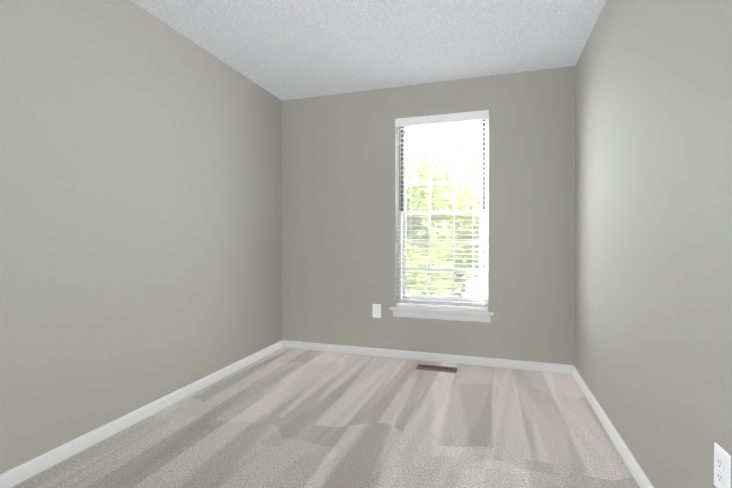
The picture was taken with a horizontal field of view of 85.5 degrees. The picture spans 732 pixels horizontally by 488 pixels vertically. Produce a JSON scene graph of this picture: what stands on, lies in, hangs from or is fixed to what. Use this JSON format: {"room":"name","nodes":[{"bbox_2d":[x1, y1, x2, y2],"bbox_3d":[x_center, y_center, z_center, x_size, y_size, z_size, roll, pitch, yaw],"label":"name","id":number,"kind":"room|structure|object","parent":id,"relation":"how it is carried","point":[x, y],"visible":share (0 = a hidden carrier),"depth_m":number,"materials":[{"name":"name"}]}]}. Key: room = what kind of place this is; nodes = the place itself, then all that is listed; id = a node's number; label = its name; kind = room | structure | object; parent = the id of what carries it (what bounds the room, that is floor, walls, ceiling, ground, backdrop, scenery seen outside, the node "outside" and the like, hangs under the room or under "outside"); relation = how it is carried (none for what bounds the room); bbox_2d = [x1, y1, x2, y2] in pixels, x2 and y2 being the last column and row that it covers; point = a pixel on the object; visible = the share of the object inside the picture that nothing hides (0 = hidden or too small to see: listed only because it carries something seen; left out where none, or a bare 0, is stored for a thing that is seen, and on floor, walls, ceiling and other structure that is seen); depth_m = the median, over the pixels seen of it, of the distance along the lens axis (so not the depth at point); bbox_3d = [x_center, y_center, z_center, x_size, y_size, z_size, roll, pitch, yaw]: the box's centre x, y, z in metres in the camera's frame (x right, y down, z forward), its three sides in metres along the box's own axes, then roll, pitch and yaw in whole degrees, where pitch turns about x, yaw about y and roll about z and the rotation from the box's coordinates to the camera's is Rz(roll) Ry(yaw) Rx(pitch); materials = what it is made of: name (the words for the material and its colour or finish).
{"room":"empty bedroom","nodes":[
{"label":"empty bedroom","id":0,"kind":"room"},
{"bbox_2d":[0,0,281,473],"bbox_3d":[-1.438,-0.177,2.211,0.120,2.440,3.944,0,1,18],"label":"wall","id":1,"kind":"structure","parent":0,"point":[140,207],"depth_m":2.21,"materials":[{"name":"grey paint"}]},
{"bbox_2d":[0,340,283,487],"bbox_3d":[-1.382,1.007,2.184,0.013,0.072,3.664,0,1,18],"label":"baseboard","id":2,"kind":"structure","parent":1,"relation":"attached to","point":[29,469],"depth_m":2.18,"materials":[{"name":"white wood"}]},
{"bbox_2d":[11,348,639,487],"bbox_3d":[-0.350,1.114,1.154,3.004,0.120,5.324,0,1,18],"label":"floor","id":3,"kind":"structure","parent":0,"point":[290,418],"depth_m":2.16,"materials":[{"name":"carpet"}]},
{"bbox_2d":[416,364,457,372],"bbox_3d":[0.583,1.024,3.265,0.330,0.014,0.112,0,1,18],"label":"air vent register","id":4,"kind":"object","parent":3,"relation":"on","point":[437,368],"visible":1,"depth_m":3.25,"materials":[{"name":"brown metal"}]},
{"bbox_2d":[130,0,606,100],"bbox_3d":[-0.350,-1.446,1.127,3.004,0.120,5.324,0,1,18],"label":"ceiling","id":5,"kind":"structure","parent":0,"point":[282,50],"depth_m":2.69,"materials":[{"name":"white paint"}]},
{"bbox_2d":[282,66,574,365],"bbox_3d":[0.433,-0.192,3.600,2.604,2.440,0.160,0,1,18],"label":"wall","id":6,"kind":"structure","parent":0,"point":[339,213],"depth_m":3.52,"materials":[{"name":"grey paint"}]},
{"bbox_2d":[373,304,380,317],"bbox_3d":[0.097,0.613,3.627,0.079,0.124,0.008,0,1,18],"label":"electrical outlet","id":7,"kind":"object","parent":6,"relation":"attached to","point":[376,310],"visible":1,"depth_m":3.62,"materials":[{"name":"white plastic"}]},
{"bbox_2d":[284,340,571,373],"bbox_3d":[0.410,0.993,3.529,2.550,0.072,0.013,0,1,18],"label":"baseboard","id":8,"kind":"structure","parent":6,"relation":"attached to","point":[402,354],"depth_m":3.46,"materials":[{"name":"white wood"}]},
{"bbox_2d":[390,306,493,315],"bbox_3d":[0.653,0.581,3.470,0.890,0.024,0.121,0,1,18],"label":"window sill","id":9,"kind":"structure","parent":6,"relation":"attached to","point":[440,310],"depth_m":3.42,"materials":[{"name":"white wood"}]},
{"bbox_2d":[393,310,490,322],"bbox_3d":[0.646,0.626,3.449,0.840,0.064,0.016,0,1,18],"label":"apron","id":10,"kind":"object","parent":6,"relation":"attached to","point":[447,316],"visible":0.77,"depth_m":3.43,"materials":[{"name":"white wood"}]},
{"bbox_2d":[397,119,488,306],"bbox_3d":[0.683,-0.279,3.557,0.802,1.692,0.081,0,1,18],"label":"window","id":11,"kind":"structure","parent":6,"relation":"in","point":[403,202],"depth_m":3.55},
{"bbox_2d":[395,110,488,310],"bbox_3d":[0.656,-0.279,3.472,0.800,1.687,0.076,0,1,18],"label":"window blind","id":12,"kind":"object","parent":11,"relation":"attached to","point":[445,118],"visible":0.96,"depth_m":3.46,"materials":[{"name":"white plastic"}]},
{"bbox_2d":[406,214,483,300],"bbox_3d":[0.697,0.122,3.605,0.728,0.810,0.002,0,1,18],"label":"screen","id":13,"kind":"object","parent":11,"relation":"attached to","point":[432,227],"visible":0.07,"depth_m":3.60,"materials":[{"name":"grey"}]},
{"bbox_2d":[574,0,731,487],"bbox_3d":[0.960,-0.162,0.765,0.120,2.440,5.244,0,1,18],"label":"wall","id":14,"kind":"structure","parent":0,"point":[653,247],"depth_m":1.55,"materials":[{"name":"grey paint"}]},
{"bbox_2d":[568,365,653,487],"bbox_3d":[1.088,1.016,1.398,0.013,0.072,3.664,0,1,18],"label":"baseboard","id":15,"kind":"structure","parent":14,"relation":"attached to","point":[636,471],"depth_m":2.05,"materials":[{"name":"white wood"}]},
{"bbox_2d":[714,442,730,487],"bbox_3d":[1.001,0.639,1.115,0.008,0.124,0.079,0,1,18],"label":"electrical outlet","id":16,"kind":"object","parent":14,"relation":"attached to","point":[722,468],"visible":1,"depth_m":1.11,"materials":[{"name":"white plastic"}]},
{"label":"outside","id":17,"kind":"structure","parent":0,"visible":0},
{"bbox_2d":[422,260,483,301],"bbox_3d":[12.330,3.688,45.316,120.000,0.200,85.876,0,1,18],"label":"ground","id":18,"kind":"structure","parent":17,"point":[450,275],"depth_m":33.05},
{"bbox_2d":[406,143,484,296],"bbox_3d":[3.572,-0.469,15.566,16.658,8.965,16.560,0,1,18],"label":"trees","id":19,"kind":"object","parent":18,"relation":"on","point":[462,194],"depth_m":11.22,"materials":[{"name":"green plant"}]},
{"bbox_2d":[465,221,483,295],"bbox_3d":[13.856,0.843,31.617,11.600,5.780,9.800,0,1,18],"label":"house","id":20,"kind":"structure","parent":18,"relation":"on","point":[473,282],"depth_m":28.83,"materials":[{"name":"white"}]}
]}

